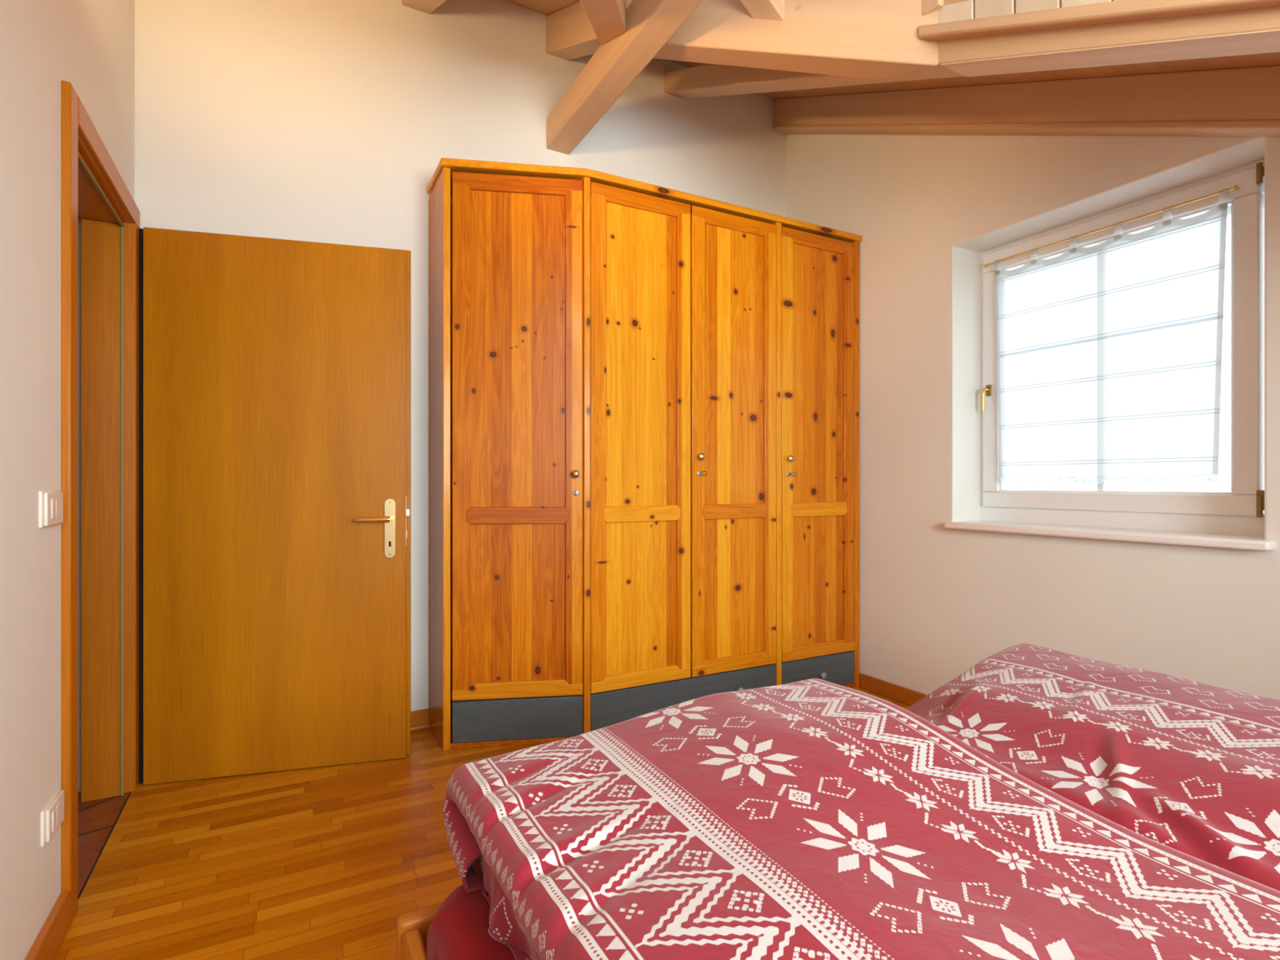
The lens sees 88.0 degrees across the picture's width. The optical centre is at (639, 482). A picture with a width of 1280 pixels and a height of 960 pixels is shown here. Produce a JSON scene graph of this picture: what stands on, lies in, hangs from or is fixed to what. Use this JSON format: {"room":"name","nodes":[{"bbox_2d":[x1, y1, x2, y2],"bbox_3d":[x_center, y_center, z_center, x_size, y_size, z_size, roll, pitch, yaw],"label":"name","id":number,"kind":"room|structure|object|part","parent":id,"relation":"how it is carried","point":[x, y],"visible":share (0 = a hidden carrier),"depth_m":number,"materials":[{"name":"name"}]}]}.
{"room":"bedroom","nodes":[
{"label":"bedroom","id":0,"kind":"room"},
{"bbox_2d":[0,0,134,959],"bbox_3d":[-0.818,-0.870,0.384,0.125,3.900,4.750,0,0,-28],"label":"wall","id":1,"kind":"structure","parent":0,"point":[89,45],"depth_m":1.43,"materials":[{"name":"paint"}]},
{"bbox_2d":[24,890,71,959],"bbox_3d":[-0.537,1.036,0.011,0.023,0.088,3.628,0,0,-28],"label":"baseboard","id":2,"kind":"structure","parent":1,"relation":"attached to","point":[48,942],"depth_m":1.50,"materials":[{"name":"brown wood"}]},
{"bbox_2d":[38,490,62,528],"bbox_3d":[-1.350,0.059,1.521,0.016,0.081,0.133,0,0,-28],"label":"light switch","id":3,"kind":"object","parent":1,"relation":"attached to","point":[50,502],"visible":1,"depth_m":1.49,"materials":[{"name":"beige plastic"}]},
{"bbox_2d":[40,788,64,847],"bbox_3d":[-1.355,0.771,1.531,0.016,0.078,0.130,0,0,-28],"label":"power socket","id":4,"kind":"object","parent":1,"relation":"attached to","point":[52,815],"visible":1,"depth_m":1.50,"materials":[{"name":"beige plastic"}]},
{"bbox_2d":[61,80,140,923],"bbox_3d":[-1.657,0.051,1.964,0.148,2.057,0.875,0,0,-28],"label":"door frame","id":5,"kind":"structure","parent":1,"relation":"attached to","point":[93,188],"depth_m":2.25,"materials":[{"name":"brown wood"}]},
{"bbox_3d":[-1.411,0.051,1.637,0.021,2.057,0.066,0,0,-28],"label":"casing","id":6,"kind":"part","parent":5,"relation":"part of","materials":[{"name":"brown wood"}]},
{"bbox_3d":[-1.617,-0.941,2.023,0.022,0.072,0.809,0,0,-28],"label":"head casing","id":7,"kind":"part","parent":5,"relation":"part of","materials":[{"name":"brown wood"}]},
{"bbox_3d":[-1.788,0.080,2.338,0.021,2.000,0.064,0,0,-28],"label":"casing","id":8,"kind":"part","parent":5,"relation":"part of","materials":[{"name":"brown wood"}]},
{"bbox_2d":[138,226,410,784],"bbox_3d":[-1.349,0.079,2.471,0.930,1.995,0.101,0,0,-14],"label":"door","id":9,"kind":"structure","parent":5,"relation":"attached to","point":[274,374],"depth_m":2.46,"materials":[{"name":"brown wood"}]},
{"bbox_3d":[-1.020,0.140,2.528,0.139,0.023,0.053,0,0,-15],"label":"lever","id":10,"kind":"part","parent":9,"relation":"part of","materials":[{"name":"gold metal"}]},
{"bbox_3d":[-0.971,0.177,2.572,0.043,0.234,0.007,0,0,-15],"label":"handle plate","id":11,"kind":"part","parent":9,"relation":"part of","materials":[{"name":"gold metal"}]},
{"bbox_2d":[78,0,786,791],"bbox_3d":[-0.484,-0.870,3.287,3.623,3.900,0.150,0,0,-31],"label":"wall","id":12,"kind":"structure","parent":0,"point":[333,122],"depth_m":2.82,"materials":[{"name":"paint"}]},
{"bbox_2d":[410,708,430,731],"bbox_3d":[-1.357,1.040,2.663,1.012,0.083,0.031,0,0,-31],"label":"baseboard","id":13,"kind":"structure","parent":12,"relation":"attached to","point":[420,719],"depth_m":2.89,"materials":[{"name":"brown wood"}]},
{"bbox_2d":[546,0,702,154],"bbox_3d":[0.686,-1.694,1.224,0.123,0.144,4.607,0,0,-28],"label":"ridge beam","id":14,"kind":"structure","parent":12,"relation":"attached to","point":[616,63],"depth_m":2.64,"materials":[{"name":"beige wood"}]},
{"bbox_2d":[54,687,911,959],"bbox_3d":[-0.067,1.140,0.901,5.136,0.120,4.950,0,0,-28],"label":"floor","id":15,"kind":"structure","parent":0,"point":[318,863],"depth_m":1.89,"materials":[{"name":"brown wood"}]},
{"bbox_2d":[78,791,131,898],"bbox_3d":[-0.806,1.140,0.504,0.004,0.120,4.950,0,0,-28],"label":"joint","id":16,"kind":"object","parent":15,"relation":"attached to","point":[100,854],"depth_m":1.95,"materials":[{"name":"black"}]},
{"bbox_2d":[395,901,444,959],"bbox_3d":[0.932,0.705,0.616,1.894,0.750,2.163,0,0,-28],"label":"bed","id":17,"kind":"object","parent":15,"relation":"on","point":[412,926],"visible":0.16,"depth_m":1.10,"materials":[{"name":"brown wood"}]},
{"bbox_3d":[0.115,0.851,0.176,0.030,0.218,2.101,0,0,-28],"label":"rail","id":18,"kind":"part","parent":17,"relation":"part of","materials":[{"name":"brown wood"}]},
{"bbox_2d":[426,884,515,959],"bbox_3d":[0.929,0.771,0.617,1.837,0.218,2.102,0,0,-28],"label":"mattress","id":19,"kind":"object","parent":17,"relation":"on","point":[458,930],"visible":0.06,"depth_m":1.00,"materials":[{"name":"red fabric"}]},
{"bbox_2d":[443,678,1279,959],"bbox_3d":[0.536,0.593,0.501,0.915,0.263,2.099,0,0,-28],"label":"duvet","id":20,"kind":"object","parent":19,"relation":"on","point":[813,819],"visible":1,"depth_m":0.91,"materials":[{"name":"fabric"}]},
{"bbox_2d":[906,643,1279,891],"bbox_3d":[1.307,0.574,0.912,0.821,0.209,2.090,0,0,-28],"label":"duvet","id":21,"kind":"object","parent":19,"relation":"on","point":[1191,767],"visible":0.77,"depth_m":1.30,"materials":[{"name":"fabric"}]},
{"bbox_2d":[426,157,862,751],"bbox_3d":[0.103,-0.111,3.226,2.131,2.382,0.617,0,0,-28],"label":"wardrobe","id":22,"kind":"object","parent":15,"relation":"on","point":[644,397],"visible":0.93,"depth_m":2.87,"materials":[{"name":"brown wood"}]},
{"bbox_3d":[-0.846,-0.096,2.796,0.030,2.352,0.283,0,0,-28],"label":"panel","id":23,"kind":"part","parent":22,"relation":"part of","materials":[{"name":"brown wood"}]},
{"bbox_3d":[-0.016,-0.100,3.451,2.119,2.300,0.010,0,0,-31],"label":"panel","id":24,"kind":"part","parent":22,"relation":"part of","materials":[{"name":"brown wood"}]},
{"bbox_3d":[-0.500,0.849,2.721,0.527,0.066,0.020,0,0,-8],"label":"rail","id":25,"kind":"part","parent":22,"relation":"part of","materials":[{"name":"brown wood"}]},
{"bbox_3d":[-0.500,-1.224,2.721,0.527,0.068,0.020,0,0,-8],"label":"rail","id":26,"kind":"part","parent":22,"relation":"part of","materials":[{"name":"brown wood"}]},
{"bbox_3d":[-0.501,-0.188,2.727,0.487,2.100,0.008,0,0,-8],"label":"panel","id":27,"kind":"part","parent":22,"relation":"part of","materials":[{"name":"brown wood"}]},
{"bbox_3d":[-0.499,0.135,2.718,0.415,0.069,0.018,0,0,-8],"label":"lock rail","id":28,"kind":"part","parent":22,"relation":"part of","materials":[{"name":"brown wood"}]},
{"bbox_3d":[-0.500,0.971,2.724,0.527,0.166,0.018,0,0,-8],"label":"panel","id":29,"kind":"part","parent":22,"relation":"part of","materials":[{"name":"grey wood"}]},
{"bbox_3d":[-0.265,-0.036,2.730,0.033,0.033,0.034,0,0,-8],"label":"knob","id":30,"kind":"part","parent":22,"relation":"part of","materials":[{"name":"gold metal"}]},
{"bbox_3d":[0.009,-1.224,2.888,0.494,0.068,0.020,0,0,-28],"label":"rail","id":31,"kind":"part","parent":22,"relation":"part of","materials":[{"name":"brown wood"}]},
{"bbox_3d":[0.009,0.849,2.888,0.494,0.066,0.020,0,0,-28],"label":"rail","id":32,"kind":"part","parent":22,"relation":"part of","materials":[{"name":"brown wood"}]},
{"bbox_3d":[0.006,-0.188,2.893,0.454,2.100,0.008,0,0,-28],"label":"panel","id":33,"kind":"part","parent":22,"relation":"part of","materials":[{"name":"brown wood"}]},
{"bbox_3d":[0.011,0.135,2.885,0.382,0.069,0.018,0,0,-28],"label":"lock rail","id":34,"kind":"part","parent":22,"relation":"part of","materials":[{"name":"brown wood"}]},
{"bbox_3d":[0.226,0.969,3.007,0.989,0.164,0.019,0,0,-28],"label":"drawer","id":35,"kind":"part","parent":22,"relation":"part of","materials":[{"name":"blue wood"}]},
{"bbox_3d":[0.277,-0.118,3.003,0.033,0.033,0.034,0,0,-28],"label":"knob","id":36,"kind":"part","parent":22,"relation":"part of","materials":[{"name":"gold metal"}]},
{"bbox_3d":[0.447,0.849,3.123,0.488,0.066,0.020,0,0,-28],"label":"rail","id":37,"kind":"part","parent":22,"relation":"part of","materials":[{"name":"brown wood"}]},
{"bbox_3d":[0.447,-1.224,3.123,0.488,0.068,0.020,0,0,-28],"label":"rail","id":38,"kind":"part","parent":22,"relation":"part of","materials":[{"name":"brown wood"}]},
{"bbox_3d":[0.445,-0.188,3.128,0.448,2.100,0.008,0,0,-28],"label":"panel","id":39,"kind":"part","parent":22,"relation":"part of","materials":[{"name":"brown wood"}]},
{"bbox_3d":[0.449,0.135,3.120,0.376,0.069,0.018,0,0,-28],"label":"lock rail","id":40,"kind":"part","parent":22,"relation":"part of","materials":[{"name":"brown wood"}]},
{"bbox_3d":[0.739,-0.118,3.251,0.033,0.033,0.034,0,0,-28],"label":"knob","id":41,"kind":"part","parent":22,"relation":"part of","materials":[{"name":"gold metal"}]},
{"bbox_3d":[0.909,0.849,3.372,0.488,0.066,0.020,0,0,-28],"label":"rail","id":42,"kind":"part","parent":22,"relation":"part of","materials":[{"name":"brown wood"}]},
{"bbox_3d":[0.909,-1.224,3.372,0.488,0.068,0.020,0,0,-28],"label":"rail","id":43,"kind":"part","parent":22,"relation":"part of","materials":[{"name":"brown wood"}]},
{"bbox_3d":[0.908,0.969,3.373,0.489,0.164,0.019,0,0,-28],"label":"drawer","id":44,"kind":"part","parent":22,"relation":"part of","materials":[{"name":"blue wood"}]},
{"bbox_3d":[0.906,-0.188,3.376,0.448,2.100,0.008,0,0,-28],"label":"panel","id":45,"kind":"part","parent":22,"relation":"part of","materials":[{"name":"brown wood"}]},
{"bbox_3d":[0.910,0.135,3.369,0.376,0.069,0.018,0,0,-28],"label":"lock rail","id":46,"kind":"part","parent":22,"relation":"part of","materials":[{"name":"brown wood"}]},
{"bbox_3d":[0.927,0.977,3.356,0.034,0.034,0.030,0,0,-28],"label":"knob","id":47,"kind":"part","parent":22,"relation":"part of","materials":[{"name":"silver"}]},
{"bbox_3d":[1.015,-0.096,3.731,0.035,2.352,0.549,0,0,-28],"label":"panel","id":48,"kind":"part","parent":22,"relation":"part of","materials":[{"name":"brown wood"}]},
{"bbox_2d":[504,0,1279,98],"bbox_3d":[0.706,-1.215,1.231,3.562,2.468,5.200,0,0,-28],"label":"ceiling","id":49,"kind":"structure","parent":0,"point":[546,7],"depth_m":2.57,"materials":[{"name":"brown wood"}]},
{"bbox_2d":[401,0,446,13],"bbox_3d":[-0.682,-1.868,2.344,0.121,0.774,1.275,0,0,-28],"label":"rafter","id":50,"kind":"object","parent":49,"relation":"attached to","point":[428,6],"visible":1,"depth_m":2.79,"materials":[{"name":"beige wood"}]},
{"bbox_2d":[546,0,632,60],"bbox_3d":[-0.224,-1.999,2.909,0.122,0.541,0.776,0,0,-28],"label":"rafter","id":51,"kind":"object","parent":49,"relation":"attached to","point":[570,33],"visible":0.62,"depth_m":2.97,"materials":[{"name":"beige wood"}]},
{"bbox_2d":[579,0,626,44],"bbox_3d":[-0.200,-1.229,1.072,0.120,1.483,3.179,0,0,4],"label":"beam","id":52,"kind":"structure","parent":49,"relation":"attached to","point":[607,18],"depth_m":2.31,"materials":[{"name":"brown wood"}]},
{"bbox_2d":[653,0,937,79],"bbox_3d":[0.423,-1.762,2.433,1.246,0.910,0.122,0,0,30],"label":"beam","id":53,"kind":"structure","parent":49,"relation":"attached to","point":[874,39],"depth_m":2.27,"materials":[{"name":"beige wood"}]},
{"bbox_2d":[739,0,784,20],"bbox_3d":[0.386,-1.781,2.308,0.374,0.389,0.100,0,0,-28],"label":"rafter","id":54,"kind":"object","parent":53,"relation":"attached to","point":[774,10],"visible":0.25,"depth_m":2.32,"materials":[{"name":"beige wood"}]},
{"bbox_2d":[773,65,1279,125],"bbox_3d":[1.947,-1.121,1.940,0.104,2.361,4.674,0,0,-28],"label":"rafter","id":55,"kind":"object","parent":49,"relation":"attached to","point":[1249,93],"visible":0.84,"depth_m":2.48,"materials":[{"name":"brown wood"}]},
{"bbox_2d":[937,0,1119,23],"bbox_3d":[1.524,-0.954,1.018,0.047,1.832,3.450,0,0,-28],"label":"wall","id":56,"kind":"structure","parent":0,"point":[968,9],"depth_m":1.91,"materials":[{"name":"white"}]},
{"bbox_2d":[920,0,943,15],"bbox_3d":[0.914,-1.673,2.075,0.025,0.395,0.070,0,0,-28],"label":"batten","id":57,"kind":"object","parent":56,"relation":"attached to","point":[927,6],"visible":0.98,"depth_m":2.07,"materials":[{"name":"beige wood"}]},
{"bbox_2d":[663,0,1279,98],"bbox_3d":[1.281,-1.077,1.562,0.133,2.280,4.639,0,0,-28],"label":"rafter","id":58,"kind":"object","parent":56,"relation":"attached to","point":[1257,30],"visible":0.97,"depth_m":1.78,"materials":[{"name":"brown wood"}]},
{"bbox_2d":[918,0,1279,40],"bbox_3d":[1.600,-0.680,0.792,0.045,1.527,2.980,0,0,-28],"label":"ceiling beam","id":59,"kind":"structure","parent":56,"relation":"attached to","point":[1121,11],"depth_m":1.66,"materials":[{"name":"beige wood"}]},
{"bbox_2d":[786,133,1279,699],"bbox_3d":[2.163,-0.870,2.008,0.340,3.900,4.790,0,0,-28],"label":"wall","id":60,"kind":"structure","parent":0,"point":[936,602],"depth_m":2.98,"materials":[{"name":"paint"}]},
{"bbox_2d":[859,673,926,705],"bbox_3d":[2.129,1.042,1.698,0.019,0.075,4.075,0,0,-28],"label":"baseboard","id":61,"kind":"structure","parent":60,"relation":"attached to","point":[896,692],"depth_m":3.31,"materials":[{"name":"brown wood"}]},
{"bbox_2d":[773,119,1279,137],"bbox_3d":[1.945,-1.035,1.934,0.114,2.201,4.666,0,0,-28],"label":"ceiling beam","id":62,"kind":"structure","parent":60,"relation":"attached to","point":[1264,127],"depth_m":2.48,"materials":[{"name":"brown wood"}]},
{"bbox_2d":[943,520,1275,551],"bbox_3d":[1.755,0.194,2.569,0.256,0.031,1.128,0,0,-28],"label":"window sill","id":63,"kind":"structure","parent":60,"relation":"attached to","point":[1168,537],"depth_m":2.38,"materials":[{"name":"white stone"}]},
{"bbox_2d":[980,159,1264,536],"bbox_3d":[1.860,-0.460,2.634,0.130,1.310,1.160,0,0,-28],"label":"window","id":64,"kind":"structure","parent":60,"relation":"in","point":[1240,511],"depth_m":2.42,"materials":[{"name":"white paint"}]},
{"bbox_3d":[1.588,-0.384,3.048,0.043,0.104,0.019,0,0,-20],"label":"handle lever","id":65,"kind":"part","parent":64,"relation":"part of","materials":[{"name":"gold metal"}]},
{"bbox_3d":[1.609,-0.425,3.056,0.007,0.052,0.026,0,0,-28],"label":"handle","id":66,"kind":"part","parent":64,"relation":"part of","materials":[{"name":"gold metal"}]},
{"bbox_2d":[982,185,1240,267],"bbox_3d":[1.812,-1.003,2.659,0.026,0.016,0.933,0,0,-28],"label":"curtain rod","id":67,"kind":"object","parent":64,"relation":"attached to","point":[1236,187],"visible":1,"depth_m":2.55,"materials":[{"name":"gold metal"}]},
{"bbox_2d":[994,188,1228,483],"bbox_3d":[1.814,-0.503,2.640,0.022,1.013,0.843,0,0,-28],"label":"curtain","id":68,"kind":"object","parent":67,"relation":"hanging from","point":[1109,353],"visible":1,"depth_m":2.57,"materials":[{"name":"fabric"}]},
{"bbox_2d":[1011,205,1231,270],"bbox_3d":[1.936,-1.084,2.704,0.015,0.248,1.070,0,0,-28],"label":"window pane","id":69,"kind":"object","parent":64,"relation":"attached to","point":[1228,210],"visible":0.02,"depth_m":2.46,"materials":[{"name":"white glass"}]}
]}

